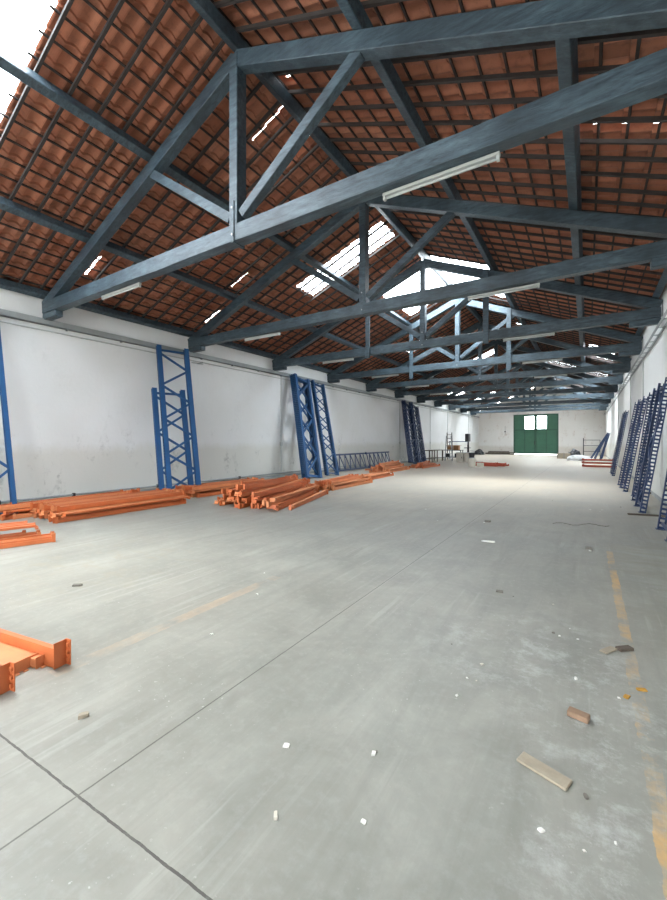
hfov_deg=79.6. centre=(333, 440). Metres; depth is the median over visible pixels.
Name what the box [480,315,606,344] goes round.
rafter
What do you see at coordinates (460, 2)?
batten
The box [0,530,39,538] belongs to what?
beam
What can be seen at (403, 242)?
rafter
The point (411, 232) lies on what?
rafter
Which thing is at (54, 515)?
beam
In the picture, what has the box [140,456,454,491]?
trim
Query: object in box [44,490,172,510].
beam
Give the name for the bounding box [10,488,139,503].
beam
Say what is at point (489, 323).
rafter
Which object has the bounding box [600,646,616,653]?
wood splinter
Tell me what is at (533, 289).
rafter
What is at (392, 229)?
rafter
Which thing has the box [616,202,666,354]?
batten
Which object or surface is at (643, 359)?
conduit
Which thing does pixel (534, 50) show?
batten
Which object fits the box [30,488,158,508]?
beam
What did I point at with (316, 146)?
rafter
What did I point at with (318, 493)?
beam
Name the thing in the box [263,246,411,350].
rafter
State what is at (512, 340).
rafter
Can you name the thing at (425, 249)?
rafter
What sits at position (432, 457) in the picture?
workbench
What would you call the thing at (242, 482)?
beam
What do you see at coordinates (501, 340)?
rafter
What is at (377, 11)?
batten
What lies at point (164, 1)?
batten
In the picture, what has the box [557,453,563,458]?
wooden crate
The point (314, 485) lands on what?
beam
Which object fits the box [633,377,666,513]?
frame
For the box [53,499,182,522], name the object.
beam
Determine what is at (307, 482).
beam
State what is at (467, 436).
press
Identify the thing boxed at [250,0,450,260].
batten
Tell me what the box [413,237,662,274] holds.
rafter
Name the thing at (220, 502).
beam
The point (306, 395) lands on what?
frame
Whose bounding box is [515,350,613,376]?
rafter
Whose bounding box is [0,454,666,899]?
floor
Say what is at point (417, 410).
frame
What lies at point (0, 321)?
conduit
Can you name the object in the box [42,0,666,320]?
roof truss
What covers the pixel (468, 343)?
rafter
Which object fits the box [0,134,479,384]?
batten
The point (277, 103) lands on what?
rafter
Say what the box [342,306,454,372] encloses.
rafter
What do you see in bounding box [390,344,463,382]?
rafter
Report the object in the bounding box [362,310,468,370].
rafter
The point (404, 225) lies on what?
rafter
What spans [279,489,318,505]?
beam
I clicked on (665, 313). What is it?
cable tray
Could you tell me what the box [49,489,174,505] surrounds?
beam
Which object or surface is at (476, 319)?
rafter
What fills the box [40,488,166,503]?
beam
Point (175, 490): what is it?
beam
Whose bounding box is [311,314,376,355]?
rafter
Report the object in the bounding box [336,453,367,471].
frame
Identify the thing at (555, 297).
rafter
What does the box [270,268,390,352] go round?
rafter
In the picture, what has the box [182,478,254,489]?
beam
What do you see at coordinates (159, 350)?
frame
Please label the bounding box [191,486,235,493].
beam
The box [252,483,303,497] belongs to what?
beam
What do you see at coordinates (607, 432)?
frame
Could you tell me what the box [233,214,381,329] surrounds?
rafter
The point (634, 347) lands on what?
roof truss
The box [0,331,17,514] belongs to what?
frame
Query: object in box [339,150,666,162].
rafter
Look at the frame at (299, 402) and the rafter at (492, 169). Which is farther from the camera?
the frame at (299, 402)
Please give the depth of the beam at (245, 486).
9.87 m
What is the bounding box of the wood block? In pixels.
[567,706,589,723]
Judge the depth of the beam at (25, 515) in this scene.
7.77 m
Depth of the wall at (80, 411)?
11.45 m
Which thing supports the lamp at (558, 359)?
attached to the roof truss at (634, 347)
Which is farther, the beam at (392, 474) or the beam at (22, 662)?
the beam at (392, 474)
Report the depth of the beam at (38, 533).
6.00 m
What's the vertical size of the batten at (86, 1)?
0.034 m
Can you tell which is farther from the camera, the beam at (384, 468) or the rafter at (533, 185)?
the beam at (384, 468)
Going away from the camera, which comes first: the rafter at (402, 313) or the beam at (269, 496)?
the beam at (269, 496)
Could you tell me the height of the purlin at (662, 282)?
0.208 m
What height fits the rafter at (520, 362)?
2.478 m
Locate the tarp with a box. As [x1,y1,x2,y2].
[567,455,590,460]
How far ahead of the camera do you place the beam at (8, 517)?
7.60 m
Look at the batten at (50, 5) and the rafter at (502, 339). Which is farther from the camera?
the rafter at (502, 339)
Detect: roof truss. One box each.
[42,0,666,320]
[187,195,666,352]
[272,259,662,370]
[327,298,642,382]
[366,322,631,391]
[394,340,623,397]
[416,354,617,402]
[434,363,613,406]
[448,377,610,409]
[460,377,608,412]
[470,386,606,414]
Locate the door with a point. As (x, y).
(526, 441)
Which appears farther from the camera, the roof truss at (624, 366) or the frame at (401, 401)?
the frame at (401, 401)
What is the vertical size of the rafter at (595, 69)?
2.478 m
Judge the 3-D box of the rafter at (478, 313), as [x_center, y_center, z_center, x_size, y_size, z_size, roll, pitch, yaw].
[9.330,-4.871,17.460,5.949,2.478,0.042,0,0,32]
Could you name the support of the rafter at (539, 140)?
on the purlin at (662, 282)
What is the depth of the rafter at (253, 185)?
9.39 m
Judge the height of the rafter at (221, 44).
2.613 m
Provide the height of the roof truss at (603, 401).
2.996 m
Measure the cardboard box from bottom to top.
0.365 m
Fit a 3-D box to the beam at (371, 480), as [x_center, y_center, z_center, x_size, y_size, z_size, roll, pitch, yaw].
[0.664,1.438,13.210,0.074,0.115,2.780,0,0,31]
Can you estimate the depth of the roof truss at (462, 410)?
36.58 m
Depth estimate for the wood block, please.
2.15 m
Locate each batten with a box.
[0,112,509,397]
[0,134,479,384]
[0,154,487,392]
[0,173,493,398]
[0,191,473,392]
[0,222,472,398]
[0,236,468,399]
[0,249,426,388]
[0,262,438,395]
[1,274,459,404]
[8,93,476,374]
[27,51,369,289]
[38,28,376,282]
[49,4,381,274]
[83,0,398,274]
[125,0,406,268]
[162,0,415,262]
[210,0,431,257]
[233,4,440,259]
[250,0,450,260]
[272,0,460,262]
[295,0,470,264]
[319,0,481,266]
[374,7,543,351]
[399,2,546,345]
[427,0,553,347]
[458,0,561,349]
[491,0,566,342]
[525,0,576,357]
[590,42,602,359]
[598,38,640,358]
[610,98,666,342]
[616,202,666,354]
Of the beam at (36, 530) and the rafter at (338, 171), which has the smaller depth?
the beam at (36, 530)
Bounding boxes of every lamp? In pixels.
[101,282,141,299]
[244,332,280,341]
[322,358,353,363]
[372,374,398,377]
[382,151,500,201]
[405,385,428,387]
[468,283,539,300]
[503,332,554,341]
[522,358,562,363]
[534,374,566,377]
[543,385,570,387]
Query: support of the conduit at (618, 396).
attached to the wall at (655, 361)
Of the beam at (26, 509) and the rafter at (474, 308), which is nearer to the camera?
the beam at (26, 509)
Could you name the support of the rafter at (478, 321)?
on the purlin at (5, 284)
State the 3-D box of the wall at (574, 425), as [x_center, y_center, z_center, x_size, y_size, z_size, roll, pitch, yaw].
[22.357,-2.125,43.848,12.430,7.850,0.400,0,0,32]
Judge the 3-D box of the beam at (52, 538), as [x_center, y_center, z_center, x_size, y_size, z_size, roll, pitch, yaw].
[-5.197,1.438,5.052,2.780,0.115,0.074,0,0,-41]
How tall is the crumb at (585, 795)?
0.008 m
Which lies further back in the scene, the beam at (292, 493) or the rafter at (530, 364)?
the rafter at (530, 364)
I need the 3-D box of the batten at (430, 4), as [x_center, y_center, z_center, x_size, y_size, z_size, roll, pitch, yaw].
[11.211,-4.924,20.440,0.037,0.034,51.070,0,0,32]
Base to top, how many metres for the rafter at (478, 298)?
2.478 m
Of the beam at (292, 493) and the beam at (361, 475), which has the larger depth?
the beam at (361, 475)
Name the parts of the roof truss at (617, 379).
king post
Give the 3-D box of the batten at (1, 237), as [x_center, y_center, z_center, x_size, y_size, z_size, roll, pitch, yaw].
[5.521,-3.995,26.808,0.037,0.034,46.420,0,0,32]
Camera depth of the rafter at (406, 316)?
17.69 m
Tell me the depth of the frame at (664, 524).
6.75 m
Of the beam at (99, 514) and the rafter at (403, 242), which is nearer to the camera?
the beam at (99, 514)
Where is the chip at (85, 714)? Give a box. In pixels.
[78,711,88,719]
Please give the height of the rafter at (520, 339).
2.478 m
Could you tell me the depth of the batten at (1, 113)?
7.49 m
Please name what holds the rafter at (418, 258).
on the purlin at (5, 284)
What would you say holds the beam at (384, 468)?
on the beam
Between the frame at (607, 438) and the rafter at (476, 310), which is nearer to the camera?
the rafter at (476, 310)
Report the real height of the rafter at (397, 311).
1.801 m
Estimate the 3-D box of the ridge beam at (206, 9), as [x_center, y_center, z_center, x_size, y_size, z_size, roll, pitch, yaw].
[7.459,-5.954,20.022,0.196,0.208,55.800,0,0,32]
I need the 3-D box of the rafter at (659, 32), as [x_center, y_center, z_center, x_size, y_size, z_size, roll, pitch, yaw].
[1.445,-4.871,5.045,5.949,2.478,0.042,0,0,32]
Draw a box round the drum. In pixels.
[468,457,475,466]
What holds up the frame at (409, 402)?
on the floor
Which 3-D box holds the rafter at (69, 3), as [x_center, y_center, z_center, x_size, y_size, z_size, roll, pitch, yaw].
[-5.082,-4.803,6.212,6.279,2.613,0.042,0,0,32]
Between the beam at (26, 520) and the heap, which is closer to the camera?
the beam at (26, 520)
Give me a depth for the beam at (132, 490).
8.77 m
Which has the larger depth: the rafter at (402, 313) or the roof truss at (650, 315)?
the rafter at (402, 313)
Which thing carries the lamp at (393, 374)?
attached to the roof truss at (634, 347)
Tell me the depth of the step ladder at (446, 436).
30.28 m
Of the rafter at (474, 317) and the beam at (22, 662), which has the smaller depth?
the beam at (22, 662)
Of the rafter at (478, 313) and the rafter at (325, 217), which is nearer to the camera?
the rafter at (325, 217)
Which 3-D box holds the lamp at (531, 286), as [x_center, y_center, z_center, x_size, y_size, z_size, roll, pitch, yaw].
[3.329,-2.934,7.890,1.320,0.082,0.060,0,0,32]
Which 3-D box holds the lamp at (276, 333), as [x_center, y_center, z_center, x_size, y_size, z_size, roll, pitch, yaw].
[-2.015,-2.934,11.284,1.320,0.082,0.060,0,0,32]
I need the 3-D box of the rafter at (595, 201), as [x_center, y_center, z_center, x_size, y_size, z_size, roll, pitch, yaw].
[3.256,-4.871,7.896,5.949,2.478,0.042,0,0,32]
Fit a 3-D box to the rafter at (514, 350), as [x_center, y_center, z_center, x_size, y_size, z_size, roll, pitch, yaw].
[14.072,-4.871,24.927,5.949,2.478,0.042,0,0,32]
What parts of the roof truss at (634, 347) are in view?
queen post, king post, queen post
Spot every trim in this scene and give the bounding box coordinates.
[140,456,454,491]
[605,455,666,506]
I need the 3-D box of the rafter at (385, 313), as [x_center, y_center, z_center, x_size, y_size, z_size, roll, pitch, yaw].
[0.613,-4.398,17.025,4.299,1.801,0.042,0,0,32]
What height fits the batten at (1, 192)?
0.034 m
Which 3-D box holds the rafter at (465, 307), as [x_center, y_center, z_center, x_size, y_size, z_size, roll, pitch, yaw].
[3.486,-4.803,19.702,6.279,2.613,0.042,0,0,32]
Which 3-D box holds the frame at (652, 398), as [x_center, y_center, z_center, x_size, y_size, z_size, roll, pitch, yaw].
[7.460,0.106,9.513,0.563,2.810,1.075,0,0,32]
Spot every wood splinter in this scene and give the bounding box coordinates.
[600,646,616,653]
[615,645,633,651]
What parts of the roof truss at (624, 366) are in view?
king post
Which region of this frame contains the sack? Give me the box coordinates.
[568,449,580,454]
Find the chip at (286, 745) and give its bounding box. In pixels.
[283,743,289,747]
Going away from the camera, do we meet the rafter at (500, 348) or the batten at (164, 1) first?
the batten at (164, 1)
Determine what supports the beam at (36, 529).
on the floor
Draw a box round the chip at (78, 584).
[72,583,82,586]
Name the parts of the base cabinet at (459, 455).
door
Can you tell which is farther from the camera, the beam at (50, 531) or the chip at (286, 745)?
the beam at (50, 531)
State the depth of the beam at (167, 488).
8.89 m
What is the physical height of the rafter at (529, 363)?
2.478 m
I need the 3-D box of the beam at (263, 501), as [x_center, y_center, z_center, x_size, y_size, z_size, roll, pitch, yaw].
[-1.066,1.308,9.798,0.075,0.116,2.780,0,0,18]
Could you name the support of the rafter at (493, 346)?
on the purlin at (5, 284)
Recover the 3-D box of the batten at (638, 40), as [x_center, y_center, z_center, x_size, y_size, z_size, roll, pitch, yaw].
[11.584,-4.128,17.402,0.037,0.034,55.800,0,0,32]
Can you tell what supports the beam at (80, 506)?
on the beam at (181, 495)
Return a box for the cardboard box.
[446,445,461,449]
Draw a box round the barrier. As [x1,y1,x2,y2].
[583,438,599,454]
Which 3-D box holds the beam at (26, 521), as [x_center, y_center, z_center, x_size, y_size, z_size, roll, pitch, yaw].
[-5.745,1.285,5.288,2.780,0.074,0.116,0,0,-41]
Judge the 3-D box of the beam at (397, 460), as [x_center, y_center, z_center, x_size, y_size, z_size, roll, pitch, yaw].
[2.883,1.075,20.066,0.074,0.115,2.780,0,0,24]
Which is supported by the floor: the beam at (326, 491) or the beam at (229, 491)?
the beam at (326, 491)
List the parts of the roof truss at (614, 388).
king post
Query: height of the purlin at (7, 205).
0.208 m
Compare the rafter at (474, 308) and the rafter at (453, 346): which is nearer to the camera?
the rafter at (474, 308)
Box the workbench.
[423,450,442,461]
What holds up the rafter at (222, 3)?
on the purlin at (662, 282)
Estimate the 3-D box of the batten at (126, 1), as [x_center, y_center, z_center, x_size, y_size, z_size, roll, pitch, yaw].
[-0.243,-5.854,9.276,0.037,0.034,10.640,0,0,32]
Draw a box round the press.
[465,434,469,451]
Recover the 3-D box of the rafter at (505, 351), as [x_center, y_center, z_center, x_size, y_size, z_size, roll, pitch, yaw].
[9.100,-4.803,28.541,6.279,2.613,0.042,0,0,32]
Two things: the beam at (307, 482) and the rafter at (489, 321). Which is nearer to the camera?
the beam at (307, 482)
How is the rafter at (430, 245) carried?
on the purlin at (662, 282)
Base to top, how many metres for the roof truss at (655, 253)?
2.996 m
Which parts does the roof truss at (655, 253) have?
king post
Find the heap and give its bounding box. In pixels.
[474,449,483,454]
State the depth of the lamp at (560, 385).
21.58 m
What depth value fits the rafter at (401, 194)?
7.80 m
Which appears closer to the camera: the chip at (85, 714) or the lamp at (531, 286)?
the chip at (85, 714)
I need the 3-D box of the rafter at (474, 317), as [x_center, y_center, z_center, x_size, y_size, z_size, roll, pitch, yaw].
[4.385,-4.803,21.117,6.279,2.613,0.042,0,0,32]
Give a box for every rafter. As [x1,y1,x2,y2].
[0,0,73,148]
[0,0,125,221]
[0,0,173,274]
[18,15,202,283]
[39,40,224,288]
[92,81,262,281]
[97,100,279,304]
[112,116,293,308]
[127,171,265,313]
[141,144,319,317]
[155,156,330,320]
[169,168,340,324]
[179,227,296,327]
[191,215,329,330]
[212,0,248,7]
[215,207,374,333]
[231,221,388,341]
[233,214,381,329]
[234,0,408,32]
[239,228,393,344]
[248,234,400,346]
[255,241,405,348]
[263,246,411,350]
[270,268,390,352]
[272,28,666,75]
[277,257,420,354]
[287,64,623,94]
[290,298,380,357]
[301,317,363,356]
[302,93,666,111]
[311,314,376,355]
[312,311,398,364]
[317,116,666,126]
[318,313,402,365]
[322,313,386,353]
[323,316,406,367]
[328,138,666,144]
[328,303,437,368]
[332,300,449,369]
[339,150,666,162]
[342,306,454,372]
[347,315,444,372]
[348,161,666,179]
[354,307,465,371]
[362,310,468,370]
[362,315,472,377]
[364,317,474,378]
[368,312,470,370]
[368,319,476,379]
[371,321,478,380]
[381,328,482,383]
[386,346,454,382]
[389,209,666,240]
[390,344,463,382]
[396,217,638,247]
[396,343,470,381]
[401,194,666,217]
[401,342,475,381]
[402,224,610,252]
[406,346,493,390]
[407,349,466,380]
[408,231,664,268]
[410,345,499,390]
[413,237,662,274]
[413,346,501,390]
[415,187,666,208]
[418,348,501,389]
[422,349,503,389]
[423,248,656,286]
[425,350,504,389]
[426,244,659,281]
[427,253,654,292]
[428,351,505,389]
[438,179,666,195]
[465,297,635,334]
[474,308,628,342]
[476,310,621,343]
[478,298,636,331]
[478,313,612,344]
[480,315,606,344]
[489,297,637,328]
[489,319,601,345]
[489,321,593,346]
[489,323,617,354]
[499,270,651,297]
[501,340,598,364]
[502,339,602,364]
[511,292,617,312]
[512,295,603,314]
[512,340,605,363]
[512,352,604,376]
[513,351,608,376]
[513,353,600,376]
[514,299,628,323]
[514,350,612,376]
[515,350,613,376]
[516,340,610,363]
[518,338,619,362]
[519,290,629,311]
[520,339,614,363]
[520,362,604,385]
[528,288,641,309]
[529,363,610,385]
[530,364,607,385]
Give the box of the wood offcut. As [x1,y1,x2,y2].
[516,752,572,790]
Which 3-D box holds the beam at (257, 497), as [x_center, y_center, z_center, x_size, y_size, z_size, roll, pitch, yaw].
[-1.283,1.295,10.123,0.115,0.074,2.780,0,-1,19]
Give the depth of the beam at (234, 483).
11.34 m
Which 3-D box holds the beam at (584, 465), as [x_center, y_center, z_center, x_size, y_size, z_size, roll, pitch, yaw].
[15.178,1.438,22.825,1.530,0.115,0.074,0,0,33]
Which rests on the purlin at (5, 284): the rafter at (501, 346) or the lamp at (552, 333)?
the rafter at (501, 346)
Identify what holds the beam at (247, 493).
on the beam
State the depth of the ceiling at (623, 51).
6.16 m
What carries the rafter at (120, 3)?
on the purlin at (5, 284)
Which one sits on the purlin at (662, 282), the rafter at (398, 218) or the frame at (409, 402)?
the rafter at (398, 218)
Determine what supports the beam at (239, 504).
on the floor
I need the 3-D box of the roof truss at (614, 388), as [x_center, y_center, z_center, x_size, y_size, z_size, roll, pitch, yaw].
[11.436,-4.338,26.652,12.353,2.996,0.238,0,0,32]
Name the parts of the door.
rail, rail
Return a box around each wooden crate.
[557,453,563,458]
[564,453,570,458]
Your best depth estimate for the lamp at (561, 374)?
18.10 m
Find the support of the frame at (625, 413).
on the floor
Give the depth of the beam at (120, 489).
8.75 m
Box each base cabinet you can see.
[456,452,463,461]
[464,452,472,462]
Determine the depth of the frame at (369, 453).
23.04 m
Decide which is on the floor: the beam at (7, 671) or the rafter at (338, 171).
the beam at (7, 671)
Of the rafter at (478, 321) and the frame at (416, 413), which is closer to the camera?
the rafter at (478, 321)
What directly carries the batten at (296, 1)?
on the rafter
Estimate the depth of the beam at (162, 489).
8.60 m
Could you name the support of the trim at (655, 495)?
attached to the wall at (655, 361)
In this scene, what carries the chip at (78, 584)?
on the floor
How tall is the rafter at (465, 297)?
2.478 m
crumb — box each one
[537,827,544,832]
[583,793,588,799]
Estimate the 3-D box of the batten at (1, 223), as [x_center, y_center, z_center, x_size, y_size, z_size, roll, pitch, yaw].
[5.794,-4.128,26.635,0.037,0.034,46.420,0,0,32]
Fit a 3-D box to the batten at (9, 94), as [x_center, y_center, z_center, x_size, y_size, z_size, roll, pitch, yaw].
[7.708,-5.057,25.420,0.037,0.034,46.420,0,0,32]
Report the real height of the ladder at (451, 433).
2.222 m
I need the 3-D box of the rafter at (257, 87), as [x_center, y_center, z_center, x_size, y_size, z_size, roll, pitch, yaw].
[-3.735,-4.803,8.333,6.279,2.613,0.042,0,0,32]
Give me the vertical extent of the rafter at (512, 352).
2.478 m
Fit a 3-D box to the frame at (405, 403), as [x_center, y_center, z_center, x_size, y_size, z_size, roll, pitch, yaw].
[5.224,-0.550,26.614,0.866,4.452,2.527,0,0,-7]
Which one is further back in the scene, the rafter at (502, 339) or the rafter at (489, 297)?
the rafter at (502, 339)
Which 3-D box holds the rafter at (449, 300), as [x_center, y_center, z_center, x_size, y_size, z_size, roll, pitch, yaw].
[2.575,-4.803,18.268,6.279,2.613,0.042,0,0,32]
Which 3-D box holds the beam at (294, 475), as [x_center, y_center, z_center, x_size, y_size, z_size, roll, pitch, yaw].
[-1.633,1.048,10.650,0.075,0.115,2.780,0,1,20]
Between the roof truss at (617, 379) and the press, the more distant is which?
the press
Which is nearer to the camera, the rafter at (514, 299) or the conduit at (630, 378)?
the rafter at (514, 299)
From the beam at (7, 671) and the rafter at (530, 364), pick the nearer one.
the beam at (7, 671)
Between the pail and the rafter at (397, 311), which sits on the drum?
the pail
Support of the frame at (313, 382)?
on the floor
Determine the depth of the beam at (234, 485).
11.09 m
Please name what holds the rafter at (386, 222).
on the purlin at (5, 284)
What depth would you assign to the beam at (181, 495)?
8.38 m
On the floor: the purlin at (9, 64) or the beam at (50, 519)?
the beam at (50, 519)
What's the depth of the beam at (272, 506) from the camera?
8.97 m
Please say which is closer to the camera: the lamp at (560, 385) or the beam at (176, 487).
the beam at (176, 487)
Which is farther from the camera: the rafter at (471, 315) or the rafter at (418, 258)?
the rafter at (471, 315)
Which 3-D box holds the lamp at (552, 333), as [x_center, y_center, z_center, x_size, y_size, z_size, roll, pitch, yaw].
[5.500,-2.934,11.309,1.320,0.082,0.060,0,0,32]
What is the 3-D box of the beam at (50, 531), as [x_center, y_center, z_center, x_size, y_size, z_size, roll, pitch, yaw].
[-5.348,1.438,5.243,2.780,0.115,0.074,0,0,-41]
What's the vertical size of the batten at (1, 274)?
0.034 m
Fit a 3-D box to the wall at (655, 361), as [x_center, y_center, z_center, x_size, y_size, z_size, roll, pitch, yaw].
[12.665,-0.885,16.715,0.400,5.370,56.600,0,0,32]
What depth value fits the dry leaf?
2.40 m
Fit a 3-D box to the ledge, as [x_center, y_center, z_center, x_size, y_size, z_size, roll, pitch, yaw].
[2.157,-2.775,23.436,0.108,0.170,55.680,0,0,32]
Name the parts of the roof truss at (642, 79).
king post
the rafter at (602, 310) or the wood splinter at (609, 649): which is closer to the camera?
the wood splinter at (609, 649)
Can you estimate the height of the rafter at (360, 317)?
1.801 m
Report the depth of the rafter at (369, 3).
5.20 m
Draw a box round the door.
[514,413,558,453]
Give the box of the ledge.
[0,309,478,417]
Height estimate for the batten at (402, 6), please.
0.034 m
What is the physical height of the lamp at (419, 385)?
0.082 m
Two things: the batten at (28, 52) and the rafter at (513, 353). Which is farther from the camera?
the rafter at (513, 353)
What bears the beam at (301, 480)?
on the beam
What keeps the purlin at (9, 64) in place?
on the roof truss at (655, 253)
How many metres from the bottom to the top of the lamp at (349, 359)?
0.082 m
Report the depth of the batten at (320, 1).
6.37 m
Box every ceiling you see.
[0,0,532,407]
[213,0,666,375]
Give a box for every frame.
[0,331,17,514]
[151,387,193,489]
[156,344,200,489]
[290,374,315,477]
[291,374,317,477]
[293,373,322,477]
[310,380,335,474]
[312,380,338,475]
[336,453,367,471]
[365,451,389,467]
[401,401,415,463]
[402,400,417,463]
[403,400,419,462]
[409,402,422,462]
[410,403,423,461]
[411,402,425,461]
[590,433,607,458]
[594,432,607,458]
[599,432,610,458]
[609,412,626,472]
[611,410,628,475]
[617,399,642,487]
[621,396,647,491]
[630,388,656,499]
[631,383,664,503]
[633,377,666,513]
[655,471,666,540]
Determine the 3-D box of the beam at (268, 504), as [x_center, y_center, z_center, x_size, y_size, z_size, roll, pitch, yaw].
[-1.067,1.308,9.717,0.074,0.115,2.780,0,1,14]
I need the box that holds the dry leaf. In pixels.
[636,687,647,691]
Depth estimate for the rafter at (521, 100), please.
5.87 m
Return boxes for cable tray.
[604,310,666,414]
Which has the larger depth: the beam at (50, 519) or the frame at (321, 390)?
the frame at (321, 390)
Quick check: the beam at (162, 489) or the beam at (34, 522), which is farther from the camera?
the beam at (162, 489)
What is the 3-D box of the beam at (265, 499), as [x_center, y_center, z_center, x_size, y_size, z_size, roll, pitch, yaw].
[-1.138,1.308,10.043,0.074,0.115,2.780,0,0,15]
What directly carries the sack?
on the floor
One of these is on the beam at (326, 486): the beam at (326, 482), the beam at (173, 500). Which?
the beam at (326, 482)
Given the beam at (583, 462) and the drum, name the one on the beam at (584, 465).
the beam at (583, 462)
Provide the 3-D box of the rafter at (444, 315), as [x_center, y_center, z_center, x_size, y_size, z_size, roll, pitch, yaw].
[3.254,-4.803,19.336,6.279,2.613,0.042,0,0,32]
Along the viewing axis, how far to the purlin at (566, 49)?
5.80 m
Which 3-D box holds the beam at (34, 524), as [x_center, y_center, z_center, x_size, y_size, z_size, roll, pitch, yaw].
[-5.509,1.285,5.138,2.780,0.074,0.116,0,0,-41]
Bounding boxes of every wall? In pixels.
[0,288,478,503]
[479,387,605,455]
[606,285,666,501]
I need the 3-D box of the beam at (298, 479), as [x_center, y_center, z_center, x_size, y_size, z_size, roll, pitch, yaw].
[-1.347,1.165,10.279,0.116,0.074,2.780,0,1,18]
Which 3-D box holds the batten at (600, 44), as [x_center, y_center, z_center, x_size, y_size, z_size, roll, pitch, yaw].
[11.310,-4.260,17.576,0.037,0.034,55.800,0,0,32]
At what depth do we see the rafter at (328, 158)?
10.13 m
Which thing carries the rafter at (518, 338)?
on the purlin at (662, 282)
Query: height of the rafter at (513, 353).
2.478 m
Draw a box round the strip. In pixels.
[627,513,665,516]
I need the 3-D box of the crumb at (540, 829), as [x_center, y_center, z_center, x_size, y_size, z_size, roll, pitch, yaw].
[0.799,1.495,1.538,0.023,0.007,0.017,0,0,-16]
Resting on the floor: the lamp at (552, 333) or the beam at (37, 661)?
the beam at (37, 661)
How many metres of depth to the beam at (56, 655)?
2.68 m
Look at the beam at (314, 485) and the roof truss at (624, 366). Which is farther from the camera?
the roof truss at (624, 366)
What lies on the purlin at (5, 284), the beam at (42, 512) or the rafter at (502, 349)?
the rafter at (502, 349)
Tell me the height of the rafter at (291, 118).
2.613 m
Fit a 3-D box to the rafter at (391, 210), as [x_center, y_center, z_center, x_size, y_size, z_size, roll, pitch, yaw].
[3.921,-4.871,8.943,5.949,2.478,0.042,0,0,32]
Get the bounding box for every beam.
[0,489,134,505]
[0,490,129,510]
[0,520,26,524]
[0,521,27,525]
[0,522,37,527]
[0,523,38,530]
[0,529,39,536]
[0,530,25,535]
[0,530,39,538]
[0,531,53,540]
[0,532,55,542]
[0,534,55,548]
[0,628,70,669]
[0,642,45,668]
[0,648,37,675]
[0,662,14,694]
[1,489,122,504]
[1,508,32,514]
[2,512,31,520]
[2,532,40,538]
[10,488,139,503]
[13,512,33,519]
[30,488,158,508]
[38,489,165,508]
[39,510,50,515]
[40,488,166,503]
[40,489,168,509]
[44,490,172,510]
[45,488,170,503]
[48,496,172,516]
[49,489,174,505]
[49,499,178,521]
[50,496,182,517]
[51,490,176,506]
[51,490,179,511]
[52,489,178,505]
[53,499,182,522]
[55,499,185,523]
[57,490,184,511]
[58,500,175,517]
[59,495,184,515]
[61,496,190,517]
[175,477,249,488]
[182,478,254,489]
[185,478,258,490]
[187,0,533,381]
[190,485,235,493]
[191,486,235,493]
[192,478,263,490]
[198,491,220,497]
[219,500,233,505]
[227,488,250,492]
[236,477,292,489]
[237,482,287,495]
[238,500,261,508]
[239,481,300,496]
[241,475,297,484]
[243,477,297,488]
[251,486,304,503]
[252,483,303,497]
[253,489,291,499]
[257,480,302,491]
[258,480,308,496]
[259,474,295,482]
[262,479,302,490]
[262,486,311,505]
[264,485,304,500]
[266,485,307,507]
[266,492,303,508]
[269,486,316,501]
[270,493,304,508]
[276,490,318,510]
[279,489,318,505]
[280,485,318,495]
[288,489,328,508]
[289,490,327,509]
[316,474,353,484]
[324,478,361,487]
[325,474,358,484]
[328,479,370,490]
[330,474,363,483]
[330,478,370,486]
[331,479,372,490]
[368,471,392,477]
[371,473,393,479]
[383,460,398,464]
[383,464,401,469]
[583,458,611,460]
[583,462,611,463]
[584,465,615,467]
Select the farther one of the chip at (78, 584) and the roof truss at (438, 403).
the roof truss at (438, 403)
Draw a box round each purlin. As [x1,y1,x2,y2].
[0,49,512,391]
[0,196,494,403]
[0,278,443,401]
[336,0,555,379]
[555,38,585,393]
[625,268,666,357]
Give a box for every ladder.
[444,436,452,460]
[447,433,452,458]
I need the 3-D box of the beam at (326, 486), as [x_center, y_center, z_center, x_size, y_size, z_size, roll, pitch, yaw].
[0.360,1.355,12.996,0.115,0.074,2.780,0,0,27]
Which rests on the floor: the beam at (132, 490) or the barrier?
the barrier
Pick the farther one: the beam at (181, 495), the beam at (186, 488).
the beam at (186, 488)
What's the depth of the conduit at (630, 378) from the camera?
16.57 m
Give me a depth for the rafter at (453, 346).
23.44 m
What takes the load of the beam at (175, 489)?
on the beam
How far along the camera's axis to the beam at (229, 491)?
9.14 m
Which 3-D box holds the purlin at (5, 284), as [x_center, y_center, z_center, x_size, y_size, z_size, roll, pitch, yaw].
[2.171,-3.412,23.380,0.196,0.208,55.800,0,0,32]
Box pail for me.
[469,450,474,457]
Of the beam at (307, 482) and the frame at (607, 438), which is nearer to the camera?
the beam at (307, 482)
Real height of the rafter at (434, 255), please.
2.478 m
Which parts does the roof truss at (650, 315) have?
queen post, king post, queen post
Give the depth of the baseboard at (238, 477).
10.98 m
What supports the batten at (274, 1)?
on the rafter
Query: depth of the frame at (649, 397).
10.72 m
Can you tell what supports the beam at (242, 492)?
on the beam
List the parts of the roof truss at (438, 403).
king post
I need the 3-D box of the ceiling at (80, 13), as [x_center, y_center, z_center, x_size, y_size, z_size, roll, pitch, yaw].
[4.537,-4.788,21.824,6.801,2.837,56.910,0,0,32]
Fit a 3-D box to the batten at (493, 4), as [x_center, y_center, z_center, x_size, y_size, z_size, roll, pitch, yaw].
[10.490,-4.659,18.097,0.037,0.034,55.800,0,0,32]
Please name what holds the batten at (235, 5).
on the rafter
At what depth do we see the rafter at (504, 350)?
28.26 m
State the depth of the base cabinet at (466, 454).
27.35 m
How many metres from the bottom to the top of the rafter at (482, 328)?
2.613 m
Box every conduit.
[0,321,477,418]
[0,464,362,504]
[280,376,282,471]
[618,396,618,464]
[630,378,630,474]
[642,359,643,482]

